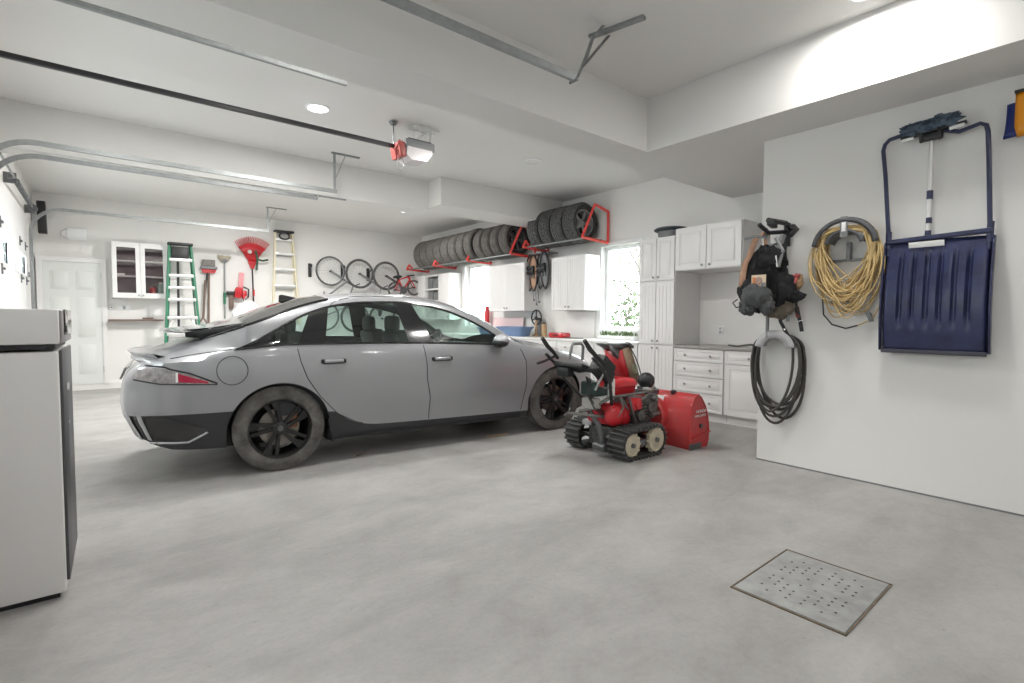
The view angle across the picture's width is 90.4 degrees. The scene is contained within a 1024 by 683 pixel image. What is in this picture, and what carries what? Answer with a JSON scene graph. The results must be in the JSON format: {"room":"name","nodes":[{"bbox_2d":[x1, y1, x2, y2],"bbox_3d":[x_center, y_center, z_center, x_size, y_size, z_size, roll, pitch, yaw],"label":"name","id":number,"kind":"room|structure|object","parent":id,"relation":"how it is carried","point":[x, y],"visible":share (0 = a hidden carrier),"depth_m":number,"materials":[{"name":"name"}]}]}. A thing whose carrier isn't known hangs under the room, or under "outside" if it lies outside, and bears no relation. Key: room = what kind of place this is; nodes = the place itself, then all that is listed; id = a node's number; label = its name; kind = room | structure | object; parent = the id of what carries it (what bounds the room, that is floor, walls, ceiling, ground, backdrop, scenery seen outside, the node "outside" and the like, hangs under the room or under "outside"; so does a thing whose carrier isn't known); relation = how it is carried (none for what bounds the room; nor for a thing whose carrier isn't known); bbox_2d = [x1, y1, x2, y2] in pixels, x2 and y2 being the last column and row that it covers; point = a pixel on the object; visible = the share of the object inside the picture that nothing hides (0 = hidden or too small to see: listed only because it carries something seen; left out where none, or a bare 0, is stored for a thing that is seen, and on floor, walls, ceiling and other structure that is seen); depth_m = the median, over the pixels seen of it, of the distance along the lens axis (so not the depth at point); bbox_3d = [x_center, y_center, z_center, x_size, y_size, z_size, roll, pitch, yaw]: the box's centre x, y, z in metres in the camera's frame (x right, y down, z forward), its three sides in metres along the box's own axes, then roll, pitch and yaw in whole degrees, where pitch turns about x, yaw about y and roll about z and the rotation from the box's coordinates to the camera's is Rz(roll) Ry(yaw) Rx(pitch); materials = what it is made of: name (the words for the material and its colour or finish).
{"room":"garage","nodes":[
{"label":"garage","id":0,"kind":"room"},
{"bbox_2d":[0,153,35,308],"bbox_3d":[-3.406,-0.532,2.749,0.200,3.350,14.600,-2,3,-39],"label":"wall","id":1,"kind":"structure","parent":0,"point":[11,188],"depth_m":7.27,"materials":[{"name":"white paint"}]},
{"bbox_2d":[0,183,28,308],"bbox_3d":[-6.061,-0.397,6.175,0.072,2.744,3.350,-2,3,-39],"label":"door","id":2,"kind":"structure","parent":1,"relation":"in","point":[13,268],"depth_m":6.19,"materials":[{"name":"white"}]},
{"bbox_2d":[0,152,37,213],"bbox_3d":[-6.042,-1.885,6.215,0.150,0.120,3.400,-2,3,-39],"label":"spring","id":3,"kind":"object","parent":1,"relation":"attached to","point":[29,207],"visible":1,"depth_m":6.22,"materials":[{"name":"metal"}]},
{"bbox_2d":[0,153,345,200],"bbox_3d":[-3.642,-0.524,5.926,3.495,3.004,0.064,-2,3,-39],"label":"door track","id":4,"kind":"object","parent":1,"relation":"attached to","point":[4,162],"visible":0.97,"depth_m":5.56,"materials":[{"name":"metal"}]},
{"bbox_2d":[55,0,346,86],"bbox_3d":[-2.037,-0.362,2.996,2.195,2.957,0.060,-2,3,-39],"label":"door track","id":5,"kind":"object","parent":1,"relation":"attached to","point":[77,3],"visible":0.76,"depth_m":3.04,"materials":[{"name":"metal"}]},
{"bbox_2d":[31,191,421,382],"bbox_3d":[-5.191,-0.905,10.833,7.860,3.350,0.200,-2,3,-39],"label":"wall","id":6,"kind":"structure","parent":0,"point":[312,242],"depth_m":10.08,"materials":[{"name":"white paint"}]},
{"bbox_2d":[36,200,47,233],"bbox_3d":[-7.729,-2.028,8.358,0.119,0.521,0.320,-2,3,-39],"label":"wall speaker","id":7,"kind":"object","parent":6,"relation":"attached to","point":[41,205],"visible":0.91,"depth_m":8.24,"materials":[{"name":"black plastic"}]},
{"bbox_2d":[35,255,109,384],"bbox_3d":[-7.538,-0.343,8.740,0.910,2.200,0.115,-2,3,-39],"label":"door","id":8,"kind":"structure","parent":6,"relation":"in","point":[77,285],"depth_m":8.81,"materials":[{"name":"white wood"}]},
{"bbox_2d":[60,228,86,240],"bbox_3d":[-7.523,-1.843,8.716,0.340,0.200,0.060,-2,3,-39],"label":"alarm box","id":9,"kind":"object","parent":6,"relation":"attached to","point":[69,233],"visible":1,"depth_m":8.70,"materials":[{"name":"white plastic"}]},
{"bbox_2d":[72,382,121,390],"bbox_3d":[-5.731,0.743,10.320,5.690,0.100,0.035,-2,3,-39],"label":"baseboard","id":10,"kind":"structure","parent":6,"relation":"attached to","point":[116,384],"depth_m":8.98,"materials":[{"name":"white paint"}]},
{"bbox_2d":[111,241,166,298],"bbox_3d":[-6.734,-1.272,9.197,0.800,0.980,0.355,-2,3,-39],"label":"upper cabinet","id":11,"kind":"object","parent":6,"relation":"attached to","point":[144,265],"visible":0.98,"depth_m":9.18,"materials":[{"name":"white wood"}]},
{"bbox_2d":[116,259,162,278],"bbox_3d":[-6.752,-1.308,9.216,0.760,0.290,0.240,-2,3,-39],"label":"shelf","id":12,"kind":"object","parent":11,"relation":"attached to","point":[153,268],"depth_m":9.24,"materials":[{"name":"white wood"}]},
{"bbox_2d":[200,259,216,322],"bbox_3d":[-5.945,-0.849,9.987,0.280,1.510,0.100,-2,3,-39],"label":"push broom","id":13,"kind":"object","parent":6,"relation":"hanging from","point":[208,266],"visible":0.94,"depth_m":9.97,"materials":[{"name":"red plastic"}]},
{"bbox_2d":[217,255,230,318],"bbox_3d":[-5.737,-0.912,10.173,0.240,1.620,0.090,-2,3,-39],"label":"mop","id":14,"kind":"object","parent":6,"relation":"hanging from","point":[222,258],"visible":0.98,"depth_m":10.16,"materials":[{"name":"grey plastic"}]},
{"bbox_2d":[234,272,248,300],"bbox_3d":[-5.481,-1.107,10.289,0.274,0.584,0.140,-2,3,-39],"label":"hedge trimmer","id":15,"kind":"object","parent":6,"relation":"hanging from","point":[239,291],"visible":0.98,"depth_m":10.28,"materials":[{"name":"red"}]},
{"bbox_2d":[232,296,261,316],"bbox_3d":[-5.308,-0.596,10.284,0.647,0.660,0.282,-2,3,-39],"label":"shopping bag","id":16,"kind":"object","parent":6,"relation":"hanging from","point":[247,305],"visible":0.42,"depth_m":10.18,"materials":[{"name":"white"}]},
{"bbox_2d":[235,236,269,301],"bbox_3d":[-5.336,-1.241,10.459,0.654,1.814,0.091,-2,3,-39],"label":"rake","id":17,"kind":"object","parent":6,"relation":"hanging from","point":[251,258],"visible":0.98,"depth_m":10.45,"materials":[{"name":"red paint"}]},
{"bbox_2d":[272,229,300,323],"bbox_3d":[-4.846,-1.367,10.834,0.576,1.975,0.181,-2,3,-39],"label":"step ladder","id":18,"kind":"object","parent":6,"relation":"attached to","point":[291,236],"visible":0.82,"depth_m":10.81,"materials":[{"name":"beige"}]},
{"bbox_2d":[366,268,370,280],"bbox_3d":[-3.382,-1.589,12.037,0.070,0.300,0.171,-2,3,-39],"label":"hook","id":19,"kind":"object","parent":6,"relation":"attached to","point":[368,270],"visible":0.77,"depth_m":12.07,"materials":[{"name":"black plastic"}]},
{"bbox_2d":[369,261,413,330],"bbox_3d":[-2.886,-1.053,12.100,1.040,1.700,0.344,-2,3,-39],"label":"bicycle","id":20,"kind":"object","parent":19,"relation":"hanging from","point":[384,262],"visible":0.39,"depth_m":12.07,"materials":[{"name":"metal"}]},
{"bbox_3d":[-3.862,-1.613,11.643,0.070,0.300,0.171,-2,3,-39],"label":"hook","id":21,"kind":"object","parent":6,"relation":"attached to","visible":0},
{"bbox_2d":[315,256,359,330],"bbox_3d":[-3.985,-1.077,11.409,1.056,1.676,0.344,-2,3,-39],"label":"bicycle","id":22,"kind":"object","parent":21,"relation":"hanging from","point":[332,257],"visible":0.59,"depth_m":11.49,"materials":[{"name":"rubber"}]},
{"bbox_2d":[340,259,387,331],"bbox_3d":[-3.426,-1.060,11.762,1.053,1.698,0.344,-2,3,-39],"label":"bicycle","id":23,"kind":"object","parent":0,"point":[355,260],"visible":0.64,"depth_m":11.76,"materials":[{"name":"metal"}]},
{"bbox_2d":[0,0,897,236],"bbox_3d":[-0.509,-2.377,5.025,7.860,0.150,15.200,-2,3,-39],"label":"ceiling","id":24,"kind":"structure","parent":0,"point":[679,43],"depth_m":4.63,"materials":[{"name":"white paint"}]},
{"bbox_2d":[28,207,286,308],"bbox_3d":[-5.736,-0.829,8.658,3.635,3.350,0.064,-2,3,-39],"label":"door track","id":25,"kind":"object","parent":24,"relation":"attached to","point":[31,252],"visible":0.64,"depth_m":7.89,"materials":[{"name":"metal"}]},
{"bbox_2d":[0,139,359,193],"bbox_3d":[-3.338,-0.679,5.546,3.495,3.350,0.064,-2,3,-39],"label":"door track","id":26,"kind":"object","parent":24,"relation":"attached to","point":[6,144],"visible":0.98,"depth_m":5.29,"materials":[{"name":"metal"}]},
{"bbox_2d":[0,50,439,170],"bbox_3d":[-2.303,-2.017,4.481,3.740,0.501,0.248,-2,3,-39],"label":"garage door opener","id":27,"kind":"object","parent":24,"relation":"hanging from","point":[408,151],"visible":1,"depth_m":4.61,"materials":[{"name":"black plastic"}]},
{"bbox_2d":[398,146,431,166],"bbox_3d":[-1.058,-1.996,5.499,0.309,0.144,0.239,-2,3,-39],"label":"light","id":28,"kind":"object","parent":27,"relation":"attached to","point":[415,156],"depth_m":5.42,"materials":[{"name":"grey plastic"}]},
{"bbox_2d":[305,103,329,112],"bbox_3d":[-1.917,-2.301,5.015,0.234,0.012,0.234,-2,3,-39],"label":"recessed light","id":29,"kind":"object","parent":24,"relation":"in","point":[314,107],"visible":1,"depth_m":5.00,"materials":[{"name":"white"}]},
{"bbox_2d":[380,0,645,84],"bbox_3d":[-0.663,-0.523,2.533,3.748,3.330,0.418,-2,3,-39],"label":"door track","id":30,"kind":"object","parent":24,"relation":"attached to","point":[409,6],"visible":1,"depth_m":3.02,"materials":[{"name":"metal"}]},
{"bbox_2d":[0,388,1023,682],"bbox_3d":[-0.521,1.104,5.183,7.860,0.120,15.200,-2,3,-39],"label":"floor","id":31,"kind":"structure","parent":0,"point":[459,553],"depth_m":2.64,"materials":[{"name":"concrete"}]},
{"bbox_2d":[0,309,77,611],"bbox_3d":[-2.393,0.506,2.391,0.490,1.315,0.610,-2,3,-38],"label":"refrigerator","id":32,"kind":"object","parent":31,"relation":"on","point":[39,534],"visible":1,"depth_m":2.24,"materials":[{"name":"white metal"}]},
{"bbox_2d":[164,242,199,342],"bbox_3d":[-6.066,-0.488,9.351,0.676,2.645,0.280,-2,3,-39],"label":"step ladder","id":33,"kind":"object","parent":31,"relation":"on","point":[174,253],"visible":0.78,"depth_m":9.33,"materials":[{"name":"green"}]},
{"bbox_2d":[171,246,188,258],"bbox_3d":[-6.125,-1.618,9.377,0.280,0.260,0.030,-2,3,-39],"label":"tray","id":34,"kind":"object","parent":33,"relation":"on","point":[176,252],"depth_m":9.37,"materials":[{"name":"black plastic"}]},
{"bbox_2d":[120,293,590,470],"bbox_3d":[-1.308,0.246,5.705,4.843,1.542,2.220,-2,3,-33],"label":"car","id":35,"kind":"object","parent":31,"relation":"on","point":[248,379],"visible":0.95,"depth_m":4.47,"materials":[{"name":"grey paint"}]},
{"bbox_2d":[132,364,217,384],"bbox_3d":[-2.562,0.257,3.866,0.528,0.168,0.242,-2,3,-39],"label":"tail light","id":36,"kind":"object","parent":35,"relation":"on","point":[145,374],"depth_m":3.83,"materials":[{"name":"red plastic"}]},
{"bbox_2d":[557,341,596,397],"bbox_3d":[1.221,0.453,8.246,0.653,0.915,0.804,-2,3,-39],"label":"base cabinet","id":37,"kind":"object","parent":31,"relation":"on","point":[562,345],"visible":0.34,"depth_m":7.99,"materials":[{"name":"white wood"}]},
{"bbox_2d":[594,343,637,400],"bbox_3d":[1.731,0.483,7.620,0.653,0.915,0.799,-2,3,-39],"label":"base cabinet","id":38,"kind":"object","parent":31,"relation":"on","point":[599,350],"visible":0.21,"depth_m":7.61,"materials":[{"name":"white wood"}]},
{"bbox_2d":[442,332,638,344],"bbox_3d":[0.223,-0.081,9.469,0.627,0.035,5.615,-2,3,-39],"label":"countertop","id":39,"kind":"structure","parent":38,"relation":"on","point":[590,340],"depth_m":8.43,"materials":[{"name":"white stone"}]},
{"bbox_2d":[493,318,523,326],"bbox_3d":[-0.083,-0.309,10.226,0.055,0.340,0.950,-2,3,-39],"label":"board","id":40,"kind":"object","parent":39,"relation":"on","point":[497,321],"visible":0.52,"depth_m":10.20,"materials":[{"name":"pink"}]},
{"bbox_2d":[496,326,533,336],"bbox_3d":[0.050,-0.191,9.513,0.406,0.177,0.830,-2,3,-39],"label":"tub","id":41,"kind":"object","parent":39,"relation":"on","point":[518,331],"visible":0.94,"depth_m":9.27,"materials":[{"name":"blue plastic"}]},
{"bbox_2d":[598,331,637,340],"bbox_3d":[1.660,-0.100,7.938,0.143,0.150,0.720,-2,3,-39],"label":"seedling tray","id":42,"kind":"object","parent":39,"relation":"on","point":[629,336],"visible":0.96,"depth_m":7.87,"materials":[{"name":"white plastic"}]},
{"bbox_2d":[537,337,710,461],"bbox_3d":[1.076,0.506,4.976,1.693,1.119,0.903,-2,3,-37],"label":"snow blower","id":43,"kind":"object","parent":31,"relation":"on","point":[657,417],"visible":1,"depth_m":4.84,"materials":[{"name":"red metal"}]},
{"bbox_2d":[638,235,699,390],"bbox_3d":[2.168,-0.218,7.055,0.653,2.370,0.560,-2,3,-39],"label":"pantry cabinet","id":44,"kind":"object","parent":31,"relation":"on","point":[669,299],"visible":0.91,"depth_m":6.83,"materials":[{"name":"white wood"}]},
{"bbox_2d":[654,226,685,237],"bbox_3d":[2.182,-1.479,6.954,0.464,0.158,0.464,-2,3,-39],"label":"tray stack","id":45,"kind":"object","parent":44,"relation":"on","point":[665,231],"visible":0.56,"depth_m":6.80,"materials":[{"name":"grey plastic"}]},
{"bbox_2d":[673,348,726,423],"bbox_3d":[2.565,0.538,6.599,0.653,0.905,0.695,-2,3,-39],"label":"base cabinet","id":46,"kind":"object","parent":31,"relation":"on","point":[701,372],"visible":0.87,"depth_m":6.34,"materials":[{"name":"white wood"}]},
{"bbox_2d":[724,350,757,428],"bbox_3d":[2.982,0.562,6.088,0.653,0.905,0.615,-2,3,-39],"label":"base cabinet","id":47,"kind":"object","parent":31,"relation":"on","point":[740,404],"visible":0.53,"depth_m":6.00,"materials":[{"name":"white wood"}]},
{"bbox_2d":[673,344,752,351],"bbox_3d":[2.772,0.079,6.347,0.627,0.035,1.318,-2,3,-39],"label":"countertop","id":48,"kind":"structure","parent":47,"relation":"on","point":[691,346],"depth_m":6.33,"materials":[{"name":"white stone"}]},
{"bbox_2d":[730,549,892,636],"bbox_3d":[1.439,1.173,2.439,0.630,0.009,0.486,-2,3,-39],"label":"access cover","id":49,"kind":"object","parent":31,"relation":"on","point":[832,597],"visible":1,"depth_m":2.40,"materials":[{"name":"metal"}]},
{"bbox_2d":[422,177,762,344],"bbox_3d":[0.757,-0.822,9.459,0.220,3.350,9.450,-2,3,-39],"label":"wall","id":50,"kind":"structure","parent":0,"point":[636,210],"depth_m":7.56,"materials":[{"name":"white paint"}]},
{"bbox_2d":[0,97,562,227],"bbox_3d":[-2.105,-2.172,6.993,7.260,0.450,0.650,-2,3,-39],"label":"beam","id":51,"kind":"structure","parent":50,"relation":"attached to","point":[18,119],"depth_m":6.18,"materials":[{"name":"white paint"}]},
{"bbox_2d":[81,0,761,197],"bbox_3d":[0.192,-2.016,4.180,7.260,0.490,0.400,-2,3,-39],"label":"beam","id":52,"kind":"structure","parent":50,"relation":"attached to","point":[378,45],"depth_m":3.43,"materials":[{"name":"white paint"}]},
{"bbox_2d":[415,273,461,319],"bbox_3d":[-1.780,-1.050,12.086,0.377,1.050,1.560,-2,3,-39],"label":"upper cabinet","id":53,"kind":"object","parent":50,"relation":"attached to","point":[449,289],"visible":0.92,"depth_m":11.60,"materials":[{"name":"white wood"}]},
{"bbox_2d":[406,227,535,272],"bbox_3d":[-1.110,-1.940,11.010,0.647,0.619,4.205,-2,3,-39],"label":"rack","id":54,"kind":"object","parent":50,"relation":"attached to","point":[520,228],"visible":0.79,"depth_m":10.47,"materials":[{"name":"metal"}]},
{"bbox_2d":[388,275,417,295],"bbox_3d":[-2.535,-1.321,12.193,0.885,0.558,0.343,-2,3,-39],"label":"bicycle","id":55,"kind":"object","parent":54,"relation":"hanging from","point":[403,290],"visible":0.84,"depth_m":12.19,"materials":[{"name":"metal"}]},
{"bbox_2d":[413,241,429,269],"bbox_3d":[-2.007,-2.047,12.072,0.669,0.669,0.245,-2,3,-39],"label":"tyre","id":56,"kind":"object","parent":54,"relation":"on","point":[416,254],"visible":0.33,"depth_m":11.87,"materials":[{"name":"black rubber"}]},
{"bbox_2d":[420,239,436,268],"bbox_3d":[-1.816,-2.035,11.838,0.670,0.670,0.245,-2,3,-39],"label":"tyre","id":57,"kind":"object","parent":54,"relation":"on","point":[423,256],"visible":0.34,"depth_m":11.64,"materials":[{"name":"black rubber"}]},
{"bbox_2d":[433,236,450,266],"bbox_3d":[-1.434,-2.013,11.371,0.670,0.670,0.245,-2,3,-39],"label":"tyre","id":58,"kind":"object","parent":54,"relation":"on","point":[436,249],"visible":0.37,"depth_m":11.16,"materials":[{"name":"black rubber"}]},
{"bbox_2d":[440,234,458,265],"bbox_3d":[-1.243,-2.002,11.137,0.670,0.670,0.245,-1,3,-39],"label":"tyre","id":59,"kind":"object","parent":54,"relation":"on","point":[444,245],"visible":0.33,"depth_m":10.93,"materials":[{"name":"black rubber"}]},
{"bbox_2d":[448,233,467,264],"bbox_3d":[-1.052,-1.990,10.903,0.670,0.670,0.245,-2,3,-39],"label":"tyre","id":60,"kind":"object","parent":54,"relation":"on","point":[452,253],"visible":0.44,"depth_m":10.70,"materials":[{"name":"black rubber"}]},
{"bbox_2d":[455,231,474,263],"bbox_3d":[-0.862,-1.979,10.669,0.669,0.669,0.245,-2,3,-39],"label":"tyre","id":61,"kind":"object","parent":54,"relation":"on","point":[459,248],"visible":0.35,"depth_m":10.46,"materials":[{"name":"black rubber"}]},
{"bbox_2d":[463,228,483,261],"bbox_3d":[-0.677,-1.978,10.443,0.670,0.670,0.245,-2,3,-39],"label":"tyre","id":62,"kind":"object","parent":54,"relation":"on","point":[468,239],"visible":0.44,"depth_m":10.24,"materials":[{"name":"rubber"}]},
{"bbox_2d":[473,228,492,260],"bbox_3d":[-0.471,-1.940,10.160,0.640,0.640,0.235,-2,3,-39],"label":"tyre","id":63,"kind":"object","parent":54,"relation":"on","point":[477,246],"visible":0.41,"depth_m":9.97,"materials":[{"name":"black rubber"}]},
{"bbox_2d":[481,226,509,259],"bbox_3d":[-0.300,-1.929,9.950,0.640,0.640,0.235,-2,3,-39],"label":"tyre","id":64,"kind":"object","parent":54,"relation":"on","point":[485,244],"visible":0.3,"depth_m":9.76,"materials":[{"name":"black rubber"}]},
{"bbox_2d":[489,224,518,258],"bbox_3d":[-0.128,-1.919,9.739,0.639,0.639,0.235,-2,3,-39],"label":"tyre","id":65,"kind":"object","parent":54,"relation":"on","point":[494,244],"visible":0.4,"depth_m":9.56,"materials":[{"name":"black rubber"}]},
{"bbox_2d":[498,224,529,256],"bbox_3d":[0.044,-1.909,9.529,0.640,0.640,0.235,-2,3,-39],"label":"tyre","id":66,"kind":"object","parent":54,"relation":"on","point":[505,231],"visible":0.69,"depth_m":9.42,"materials":[{"name":"rubber"}]},
{"bbox_2d":[463,263,490,328],"bbox_3d":[-0.715,-1.011,11.187,0.210,1.480,1.020,-2,3,-39],"label":"window","id":67,"kind":"structure","parent":50,"relation":"in","point":[471,325],"depth_m":11.50,"materials":[{"name":"white wood"}]},
{"bbox_2d":[489,262,538,311],"bbox_3d":[0.013,-1.039,9.881,0.383,0.900,1.080,-2,3,-39],"label":"upper cabinet","id":68,"kind":"object","parent":50,"relation":"attached to","point":[509,283],"visible":0.98,"depth_m":9.66,"materials":[{"name":"white wood"}]},
{"bbox_2d":[529,251,557,255],"bbox_3d":[0.577,-1.603,9.274,0.249,0.015,0.510,-2,3,-39],"label":"hook rail","id":69,"kind":"object","parent":50,"relation":"attached to","point":[547,252],"visible":0.64,"depth_m":9.18,"materials":[{"name":"metal"}]},
{"bbox_2d":[528,255,537,291],"bbox_3d":[0.358,-1.250,9.263,0.112,0.678,0.245,-2,3,-39],"label":"snowshoe","id":70,"kind":"object","parent":69,"relation":"hanging from","point":[533,276],"visible":1,"depth_m":9.26,"materials":[{"name":"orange plastic"}]},
{"bbox_2d":[539,251,549,288],"bbox_3d":[0.547,-1.269,9.031,0.112,0.677,0.248,-2,3,-39],"label":"snowshoe","id":71,"kind":"object","parent":69,"relation":"hanging from","point":[544,260],"visible":1,"depth_m":9.02,"materials":[{"name":"black plastic"}]},
{"bbox_2d":[522,203,608,251],"bbox_3d":[0.871,-1.903,8.580,0.647,0.619,1.475,-2,3,-39],"label":"rack","id":72,"kind":"object","parent":50,"relation":"attached to","point":[529,246],"visible":0.8,"depth_m":8.18,"materials":[{"name":"metal"}]},
{"bbox_2d":[527,211,550,249],"bbox_3d":[0.566,-1.943,8.887,0.650,0.650,0.250,-2,3,-39],"label":"tyre","id":73,"kind":"object","parent":72,"relation":"on","point":[532,226],"visible":0.32,"depth_m":8.69,"materials":[{"name":"rubber"}]},
{"bbox_2d":[538,208,562,247],"bbox_3d":[0.746,-1.933,8.666,0.650,0.650,0.250,-2,3,-39],"label":"tyre","id":74,"kind":"object","parent":72,"relation":"on","point":[545,234],"visible":0.44,"depth_m":8.47,"materials":[{"name":"rubber"}]},
{"bbox_2d":[550,205,584,245],"bbox_3d":[0.926,-1.922,8.446,0.649,0.649,0.250,-2,3,-39],"label":"tyre","id":75,"kind":"object","parent":72,"relation":"on","point":[556,228],"visible":0.46,"depth_m":8.26,"materials":[{"name":"rubber"}]},
{"bbox_2d":[562,202,597,243],"bbox_3d":[1.106,-1.911,8.225,0.650,0.650,0.250,-2,3,-39],"label":"tyre","id":76,"kind":"object","parent":72,"relation":"on","point":[570,229],"visible":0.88,"depth_m":8.12,"materials":[{"name":"rubber"}]},
{"bbox_2d":[551,254,599,310],"bbox_3d":[1.060,-0.977,8.582,0.403,0.900,0.780,-2,3,-39],"label":"upper cabinet","id":77,"kind":"object","parent":50,"relation":"attached to","point":[576,278],"visible":1,"depth_m":8.37,"materials":[{"name":"white wood"}]},
{"bbox_2d":[565,312,594,337],"bbox_3d":[1.170,-0.291,8.782,0.017,0.448,0.700,-2,3,-39],"label":"backsplash panel","id":78,"kind":"object","parent":50,"relation":"attached to","point":[578,324],"visible":0.8,"depth_m":8.75,"materials":[{"name":"white"}]},
{"bbox_2d":[597,237,643,332],"bbox_3d":[1.771,-0.864,8.141,0.210,1.480,0.890,-2,3,-39],"label":"window","id":79,"kind":"structure","parent":50,"relation":"in","point":[608,327],"depth_m":8.39,"materials":[{"name":"white wood"}]},
{"bbox_2d":[675,219,761,273],"bbox_3d":[2.631,-1.179,6.447,0.653,0.550,0.885,-2,3,-39],"label":"upper cabinet","id":80,"kind":"object","parent":50,"relation":"attached to","point":[720,247],"visible":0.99,"depth_m":6.21,"materials":[{"name":"white wood"}]},
{"bbox_2d":[737,234,796,313],"bbox_3d":[2.158,-0.596,4.330,0.312,0.718,0.444,-2,3,-39],"label":"vest","id":81,"kind":"object","parent":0,"point":[771,260],"visible":0.57,"depth_m":4.21,"materials":[{"name":"black fabric"}]},
{"bbox_2d":[733,283,775,315],"bbox_3d":[2.052,-0.359,4.292,0.211,0.290,0.314,-2,3,-39],"label":"pouch","id":82,"kind":"object","parent":81,"relation":"hanging from","point":[754,296],"visible":0.98,"depth_m":4.22,"materials":[{"name":"grey fabric"}]},
{"bbox_2d":[763,289,806,337],"bbox_3d":[2.308,-0.245,4.321,0.214,0.434,0.346,-2,3,-39],"label":"cloth","id":83,"kind":"object","parent":81,"relation":"hanging from","point":[784,311],"visible":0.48,"depth_m":4.25,"materials":[{"name":"fabric"}]},
{"bbox_2d":[756,74,1023,516],"bbox_3d":[4.663,-0.526,3.232,2.044,3.350,5.150,-2,3,-39],"label":"wall","id":84,"kind":"structure","parent":0,"point":[945,426],"depth_m":3.79,"materials":[{"name":"white paint"}]},
{"bbox_2d":[682,142,763,191],"bbox_3d":[2.692,-2.063,5.417,1.820,0.490,0.840,-2,3,-39],"label":"trim","id":85,"kind":"structure","parent":84,"relation":"attached to","point":[744,166],"depth_m":5.23,"materials":[{"name":"white paint"}]},
{"bbox_2d":[755,330,796,348],"bbox_3d":[2.309,-0.022,4.409,0.151,0.154,0.334,-2,3,-39],"label":"bracket","id":86,"kind":"object","parent":84,"relation":"attached to","point":[762,340],"visible":0.97,"depth_m":4.35,"materials":[{"name":"grey plastic"}]},
{"bbox_2d":[750,319,806,423],"bbox_3d":[2.307,0.226,4.418,0.120,1.001,0.464,-2,3,-39],"label":"garden hose","id":87,"kind":"object","parent":86,"relation":"hanging from","point":[798,388],"visible":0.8,"depth_m":4.35,"materials":[{"name":"black plastic"}]},
{"bbox_2d":[757,218,798,246],"bbox_3d":[2.267,-0.916,4.231,0.423,0.202,0.261,-2,3,-39],"label":"hook rack","id":88,"kind":"object","parent":84,"relation":"attached to","point":[790,230],"visible":0.94,"depth_m":4.21,"materials":[{"name":"black plastic"}]},
{"bbox_2d":[739,232,769,286],"bbox_3d":[2.080,-0.701,4.334,0.046,0.463,0.282,-2,4,-44],"label":"leather strap","id":89,"kind":"object","parent":88,"relation":"hanging from","point":[754,242],"visible":0.72,"depth_m":4.36,"materials":[{"name":"brown leather"}]},
{"bbox_2d":[647,0,1023,163],"bbox_3d":[3.393,-1.936,2.669,0.570,0.490,5.990,-2,3,-39],"label":"ceiling beam","id":90,"kind":"structure","parent":84,"relation":"attached to","point":[898,53],"depth_m":3.60,"materials":[{"name":"white paint"}]},
{"bbox_2d":[811,216,879,262],"bbox_3d":[2.622,-0.799,3.975,0.175,0.335,0.462,-2,3,-39],"label":"hanger","id":91,"kind":"object","parent":84,"relation":"attached to","point":[844,231],"visible":0.76,"depth_m":3.95,"materials":[{"name":"grey plastic"}]},
{"bbox_2d":[808,225,884,328],"bbox_3d":[2.613,-0.500,3.986,0.136,0.807,0.520,-2,3,-39],"label":"extension cord","id":92,"kind":"object","parent":91,"relation":"hanging from","point":[872,266],"visible":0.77,"depth_m":3.96,"materials":[{"name":"yellow plastic"}]},
{"bbox_2d":[878,121,996,356],"bbox_3d":[2.962,-0.711,3.581,0.144,1.602,0.655,-2,3,-39],"label":"scoop","id":93,"kind":"object","parent":84,"relation":"hanging from","point":[936,296],"visible":1,"depth_m":3.53,"materials":[{"name":"blue plastic"}]},
{"bbox_2d":[899,111,967,234],"bbox_3d":[2.928,-1.050,3.569,0.133,1.065,0.375,-2,3,-39],"label":"brush","id":94,"kind":"object","parent":93,"relation":"hanging from","point":[921,129],"visible":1,"depth_m":3.57,"materials":[{"name":"blue"}]},
{"bbox_2d":[1003,103,1016,139],"bbox_3d":[3.254,-1.706,3.207,0.061,0.801,0.197,-2,3,-39],"label":"shovel","id":95,"kind":"object","parent":84,"relation":"attached to","point":[1010,132],"visible":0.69,"depth_m":3.26,"materials":[{"name":"blue plastic"}]},
{"bbox_2d":[1014,88,1023,137],"bbox_3d":[3.264,-1.677,3.145,0.107,0.773,0.200,-2,3,-39],"label":"shovel","id":96,"kind":"object","parent":84,"relation":"attached to","point":[1019,102],"visible":1,"depth_m":3.19,"materials":[{"name":"orange plastic"}]},
{"label":"outside","id":97,"kind":"structure","parent":0,"visible":0},
{"bbox_3d":[11.811,0.697,22.592,33.200,0.200,40.000,-2,3,-39],"label":"ground","id":98,"kind":"structure","parent":97,"visible":0},
{"bbox_2d":[610,248,639,326],"bbox_3d":[2.848,-0.295,10.931,2.855,4.178,2.400,1,3,17],"label":"bush","id":99,"kind":"object","parent":98,"relation":"on","point":[626,312],"visible":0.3,"depth_m":10.78,"materials":[{"name":"green plant"}]},
{"bbox_2d":[611,248,639,295],"bbox_3d":[3.229,-1.697,14.117,2.912,5.308,3.506,-1,3,-28],"label":"bare tree","id":100,"kind":"object","parent":98,"relation":"on","point":[636,249],"visible":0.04,"depth_m":14.12,"materials":[{"name":"grey plant"}]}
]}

